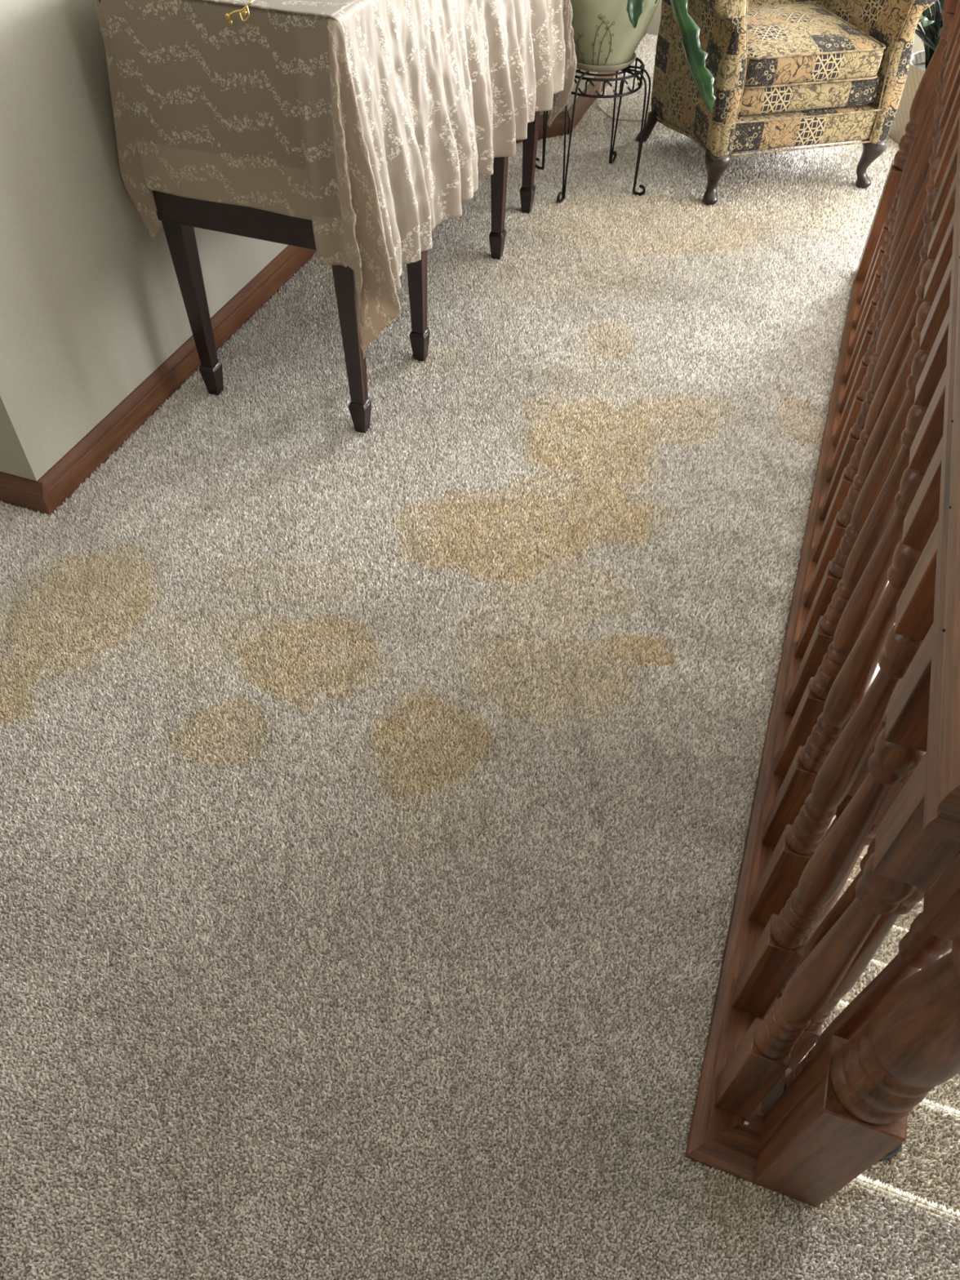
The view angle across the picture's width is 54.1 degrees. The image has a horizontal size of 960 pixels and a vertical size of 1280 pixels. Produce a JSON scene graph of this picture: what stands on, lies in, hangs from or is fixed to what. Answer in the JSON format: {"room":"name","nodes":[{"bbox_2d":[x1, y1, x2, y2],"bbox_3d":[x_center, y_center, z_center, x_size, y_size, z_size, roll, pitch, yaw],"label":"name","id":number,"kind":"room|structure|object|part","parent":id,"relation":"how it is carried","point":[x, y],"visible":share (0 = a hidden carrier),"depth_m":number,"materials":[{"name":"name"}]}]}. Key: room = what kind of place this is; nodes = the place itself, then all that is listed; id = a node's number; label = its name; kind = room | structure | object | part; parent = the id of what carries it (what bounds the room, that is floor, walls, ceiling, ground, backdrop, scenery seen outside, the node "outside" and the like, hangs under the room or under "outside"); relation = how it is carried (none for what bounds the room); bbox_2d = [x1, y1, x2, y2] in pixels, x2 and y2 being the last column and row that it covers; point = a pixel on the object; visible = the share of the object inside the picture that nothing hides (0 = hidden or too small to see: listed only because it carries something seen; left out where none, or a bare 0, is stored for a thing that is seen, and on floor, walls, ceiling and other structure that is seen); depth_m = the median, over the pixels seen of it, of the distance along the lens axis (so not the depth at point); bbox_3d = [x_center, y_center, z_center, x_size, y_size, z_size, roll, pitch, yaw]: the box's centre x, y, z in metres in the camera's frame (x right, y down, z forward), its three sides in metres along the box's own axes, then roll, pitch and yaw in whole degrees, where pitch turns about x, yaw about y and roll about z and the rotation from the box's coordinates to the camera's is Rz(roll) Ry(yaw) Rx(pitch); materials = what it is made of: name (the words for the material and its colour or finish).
{"room":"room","nodes":[
{"label":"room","id":0,"kind":"room"},
{"bbox_2d":[0,0,597,480],"bbox_3d":[-0.748,-3.047,3.062,2.285,2.470,5.088,16,50,12],"label":"wall","id":1,"kind":"structure","parent":0,"point":[91,304],"depth_m":2.06,"materials":[{"name":"beige paint"}]},
{"bbox_2d":[0,471,53,515],"bbox_3d":[-1.803,-0.548,2.356,1.706,0.083,0.016,16,50,12],"label":"baseboard","id":2,"kind":"structure","parent":1,"relation":"attached to","point":[15,490],"depth_m":2.18,"materials":[{"name":"brown wood"}]},
{"bbox_2d":[36,244,316,510],"bbox_3d":[-0.645,-1.081,2.849,0.016,0.083,2.133,16,50,12],"label":"baseboard","id":3,"kind":"structure","parent":1,"relation":"attached to","point":[65,476],"depth_m":2.46,"materials":[{"name":"brown wood"}]},
{"bbox_2d":[515,111,568,143],"bbox_3d":[0.033,-1.939,3.622,0.693,0.083,0.016,-19,51,-17],"label":"baseboard","id":4,"kind":"structure","parent":1,"relation":"attached to","point":[557,126],"depth_m":3.70,"materials":[{"name":"brown wood"}]},
{"bbox_2d":[567,29,647,133],"bbox_3d":[0.579,-2.525,4.151,0.016,0.083,1.355,16,50,12],"label":"baseboard","id":5,"kind":"structure","parent":1,"relation":"attached to","point":[583,104],"depth_m":3.87,"materials":[{"name":"brown wood"}]},
{"bbox_2d":[0,40,959,1279],"bbox_3d":[1.115,0.129,2.011,7.900,0.216,9.700,16,50,12],"label":"floor","id":6,"kind":"structure","parent":0,"point":[420,1153],"depth_m":1.46,"materials":[{"name":"grey carpet"}]},
{"bbox_2d":[0,33,959,1279],"bbox_3d":[2.192,-0.859,2.754,6.504,0.012,6.454,16,50,12],"label":"carpet","id":7,"kind":"object","parent":6,"relation":"on","point":[670,211],"visible":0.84,"depth_m":1.81,"materials":[{"name":"grey carpet"}]},
{"bbox_2d":[98,0,539,433],"bbox_3d":[-0.267,-1.385,2.559,0.514,0.930,1.429,16,50,12],"label":"table","id":8,"kind":"object","parent":7,"relation":"on","point":[179,215],"visible":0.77,"depth_m":2.28,"materials":[{"name":"brown wood"}]},
{"bbox_3d":[-0.708,-0.828,2.358,0.051,0.480,0.051,16,50,12],"label":"leg","id":9,"kind":"part","parent":8,"relation":"part of","materials":[{"name":"brown wood"}]},
{"bbox_2d":[93,0,577,359],"bbox_3d":[-0.241,-1.454,2.458,0.738,0.699,1.500,16,50,12],"label":"tablecloth","id":10,"kind":"object","parent":8,"relation":"on","point":[371,122],"visible":0.99,"depth_m":1.97,"materials":[{"name":"fabric"}]},
{"bbox_2d":[225,0,255,26],"bbox_3d":[-0.441,-1.153,1.729,0.060,0.044,0.019,5,48,3],"label":"weight","id":11,"kind":"object","parent":10,"relation":"hanging from","point":[244,13],"visible":1,"depth_m":1.73,"materials":[{"name":"gold metal"}]},
{"bbox_3d":[-0.439,-1.158,1.725,0.056,0.031,0.014,3,48,1],"label":"stem","id":12,"kind":"part","parent":11,"relation":"part of","materials":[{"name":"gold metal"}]},
{"bbox_3d":[-0.301,-0.704,2.255,0.051,0.480,0.051,16,50,12],"label":"leg","id":13,"kind":"part","parent":8,"relation":"part of","materials":[{"name":"brown wood"}]},
{"bbox_3d":[-0.165,-0.956,2.481,0.051,0.480,0.051,16,50,12],"label":"leg","id":14,"kind":"part","parent":8,"relation":"part of","materials":[{"name":"brown wood"}]},
{"bbox_3d":[0.058,-1.405,2.883,0.051,0.480,0.051,16,50,12],"label":"leg","id":15,"kind":"part","parent":8,"relation":"part of","materials":[{"name":"brown wood"}]},
{"bbox_3d":[0.166,-1.657,3.109,0.051,0.480,0.051,16,50,12],"label":"leg","id":16,"kind":"part","parent":8,"relation":"part of","materials":[{"name":"brown wood"}]},
{"bbox_2d":[535,57,650,203],"bbox_3d":[0.397,-1.816,3.309,0.331,0.400,0.331,-9,49,-9],"label":"plant stand","id":17,"kind":"object","parent":7,"relation":"on","point":[628,69],"visible":0.59,"depth_m":3.19,"materials":[{"name":"black metal"}]},
{"bbox_3d":[0.269,-1.879,3.357,0.086,0.390,0.042,25,53,20],"label":"leg","id":18,"kind":"part","parent":17,"relation":"part of","materials":[{"name":"black metal"}]},
{"bbox_3d":[0.318,-1.724,3.220,0.041,0.390,0.086,25,53,20],"label":"leg","id":19,"kind":"part","parent":17,"relation":"part of","materials":[{"name":"black metal"}]},
{"bbox_2d":[576,52,636,72],"bbox_3d":[0.400,-1.951,3.156,0.248,0.027,0.248,16,50,12],"label":"saucer","id":20,"kind":"object","parent":17,"relation":"on","point":[580,66],"visible":0.31,"depth_m":3.08,"materials":[{"name":"ceramic"}]},
{"bbox_2d":[570,0,659,66],"bbox_3d":[0.402,-2.053,3.042,0.360,0.315,0.360,16,50,12],"label":"flower pot","id":21,"kind":"object","parent":20,"relation":"on","point":[605,35],"visible":0.87,"depth_m":2.98,"materials":[{"name":"green ceramic"}]},
{"bbox_2d":[626,0,715,113],"bbox_3d":[0.468,-2.085,2.971,0.540,0.613,0.513,-3,49,-4],"label":"potted plant","id":22,"kind":"object","parent":21,"relation":"in","point":[695,57],"visible":1,"depth_m":2.94,"materials":[{"name":"green plant"}]},
{"bbox_3d":[0.477,-1.914,3.391,0.042,0.390,0.086,25,53,20],"label":"leg","id":23,"kind":"part","parent":17,"relation":"part of","materials":[{"name":"black metal"}]},
{"bbox_3d":[0.525,-1.758,3.254,0.086,0.390,0.041,25,53,20],"label":"leg","id":24,"kind":"part","parent":17,"relation":"part of","materials":[{"name":"black metal"}]},
{"bbox_2d":[596,81,647,121],"bbox_3d":[0.829,-2.325,3.996,0.728,0.046,0.365,-18,51,-16],"label":"power cord","id":25,"kind":"object","parent":7,"relation":"on","point":[599,107],"visible":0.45,"depth_m":3.85,"materials":[{"name":"grey plastic"}]},
{"bbox_2d":[635,0,937,204],"bbox_3d":[1.029,-2.198,3.243,0.788,1.020,0.769,-10,49,-10],"label":"armchair","id":26,"kind":"object","parent":7,"relation":"on","point":[786,73],"visible":0.97,"depth_m":3.17,"materials":[{"name":"yellow fabric"}]},
{"bbox_3d":[0.656,-1.997,3.663,0.052,0.115,0.106,-26,54,-22],"label":"leg","id":27,"kind":"part","parent":26,"relation":"part of","materials":[{"name":"brown wood"}]},
{"bbox_3d":[0.723,-2.012,3.253,0.131,0.570,0.575,-10,49,-10],"label":"arm","id":28,"kind":"part","parent":26,"relation":"part of"},
{"bbox_3d":[0.819,-1.621,3.294,0.093,0.172,0.099,-10,49,-10],"label":"leg","id":29,"kind":"part","parent":26,"relation":"part of","materials":[{"name":"brown wood"}]},
{"bbox_3d":[0.794,-1.829,3.048,0.133,0.505,0.075,-10,49,-10],"label":"arm","id":30,"kind":"part","parent":26,"relation":"part of"},
{"bbox_3d":[1.041,-1.958,3.421,0.600,0.107,0.597,-10,49,-10],"label":"seat rail","id":31,"kind":"part","parent":26,"relation":"part of","materials":[{"name":"beige fabric"}]},
{"bbox_2d":[744,4,883,86],"bbox_3d":[1.037,-2.061,3.250,0.508,0.155,0.529,-10,49,-10],"label":"seat cushion","id":32,"kind":"object","parent":26,"relation":"on","point":[786,45],"depth_m":3.10,"materials":[{"name":"beige fabric"}]},
{"bbox_3d":[1.357,-2.128,3.367,0.131,0.570,0.575,-10,49,-10],"label":"arm","id":33,"kind":"part","parent":26,"relation":"part of"},
{"bbox_3d":[1.399,-1.730,3.401,0.098,0.172,0.093,-10,49,-10],"label":"leg","id":34,"kind":"part","parent":26,"relation":"part of","materials":[{"name":"brown wood"}]},
{"bbox_3d":[1.428,-1.945,3.162,0.133,0.505,0.075,-10,49,-10],"label":"arm","id":35,"kind":"part","parent":26,"relation":"part of"},
{"bbox_2d":[888,49,925,143],"bbox_3d":[1.813,-2.105,3.681,0.356,0.262,0.356,16,50,12],"label":"planter","id":36,"kind":"object","parent":7,"relation":"on","point":[917,69],"visible":0.2,"depth_m":3.65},
{"bbox_2d":[915,0,944,69],"bbox_3d":[1.788,-2.312,3.439,0.590,0.451,0.512,-35,58,-28],"label":"floor plant","id":37,"kind":"object","parent":36,"relation":"on","point":[931,38],"visible":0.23,"depth_m":3.48,"materials":[{"name":"green plant"}]},
{"bbox_2d":[684,0,959,1207],"bbox_3d":[0.843,-0.574,1.745,0.195,1.100,2.748,16,50,12],"label":"balustrade","id":38,"kind":"object","parent":6,"relation":"on","point":[885,504],"visible":1,"depth_m":1.26,"materials":[{"name":"brown wood"}]},
{"bbox_3d":[0.346,0.699,1.328,0.094,0.020,0.088,16,50,12],"label":"shoe rail","id":39,"kind":"part","parent":38,"relation":"part of","materials":[{"name":"brown wood"}]},
{"bbox_3d":[0.775,-0.197,2.131,0.088,0.020,2.643,16,50,12],"label":"shoe rail","id":40,"kind":"part","parent":38,"relation":"part of","materials":[{"name":"brown wood"}]},
{"bbox_3d":[0.438,0.401,0.946,0.089,0.990,0.089,16,50,12],"label":"newel post","id":41,"kind":"part","parent":38,"relation":"part of","materials":[{"name":"brown wood"}]},
{"bbox_3d":[1.246,-1.476,2.626,0.089,0.990,0.089,16,50,12],"label":"newel post","id":42,"kind":"part","parent":38,"relation":"part of","materials":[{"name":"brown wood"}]},
{"bbox_3d":[0.368,0.107,0.674,0.079,0.066,0.066,16,50,12],"label":"handrail","id":43,"kind":"part","parent":38,"relation":"part of","materials":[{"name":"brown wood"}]},
{"bbox_3d":[0.794,-0.790,1.477,0.066,0.066,2.620,16,50,12],"label":"handrail","id":44,"kind":"part","parent":38,"relation":"part of","materials":[{"name":"brown wood"}]},
{"bbox_2d":[646,0,932,53],"bbox_3d":[1.689,-3.956,3.912,1.470,2.470,1.100,16,50,12],"label":"wall","id":45,"kind":"structure","parent":0,"point":[653,28],"depth_m":4.52,"materials":[{"name":"beige paint"}]},
{"bbox_2d":[872,582,888,678],"bbox_3d":[1.720,-0.293,3.564,1.150,1.529,0.050,16,50,12],"label":"wall","id":46,"kind":"structure","parent":0,"point":[877,668],"depth_m":4.01,"materials":[{"name":"white paint"}]},
{"bbox_3d":[1.307,1.066,3.408,1.150,0.048,2.430,16,50,12],"label":"floor","id":47,"kind":"structure","parent":0,"visible":0},
{"bbox_2d":[795,815,959,1256],"bbox_3d":[1.167,0.833,2.379,1.083,1.714,1.759,16,50,12],"label":"staircase","id":48,"kind":"structure","parent":47,"relation":"on","point":[924,1175],"depth_m":1.49,"materials":[{"name":"carpet"}]},
{"bbox_2d":[760,677,959,1115],"bbox_3d":[0.778,0.306,2.319,0.080,2.572,1.990,16,50,12],"label":"balustrade","id":49,"kind":"object","parent":48,"relation":"attached to","point":[932,932],"visible":0.09,"depth_m":1.16,"materials":[{"name":"brown wood"}]},
{"bbox_3d":[0.770,0.067,1.994,0.059,1.770,1.910,16,50,12],"label":"handrail","id":50,"kind":"part","parent":49,"relation":"part of","materials":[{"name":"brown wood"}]},
{"bbox_2d":[878,1142,902,1161],"bbox_3d":[0.589,0.761,1.488,0.170,0.072,0.068,16,50,12],"label":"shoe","id":51,"kind":"object","parent":48,"relation":"on","point":[899,1148],"visible":0.09,"depth_m":1.48,"materials":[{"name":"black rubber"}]}
]}

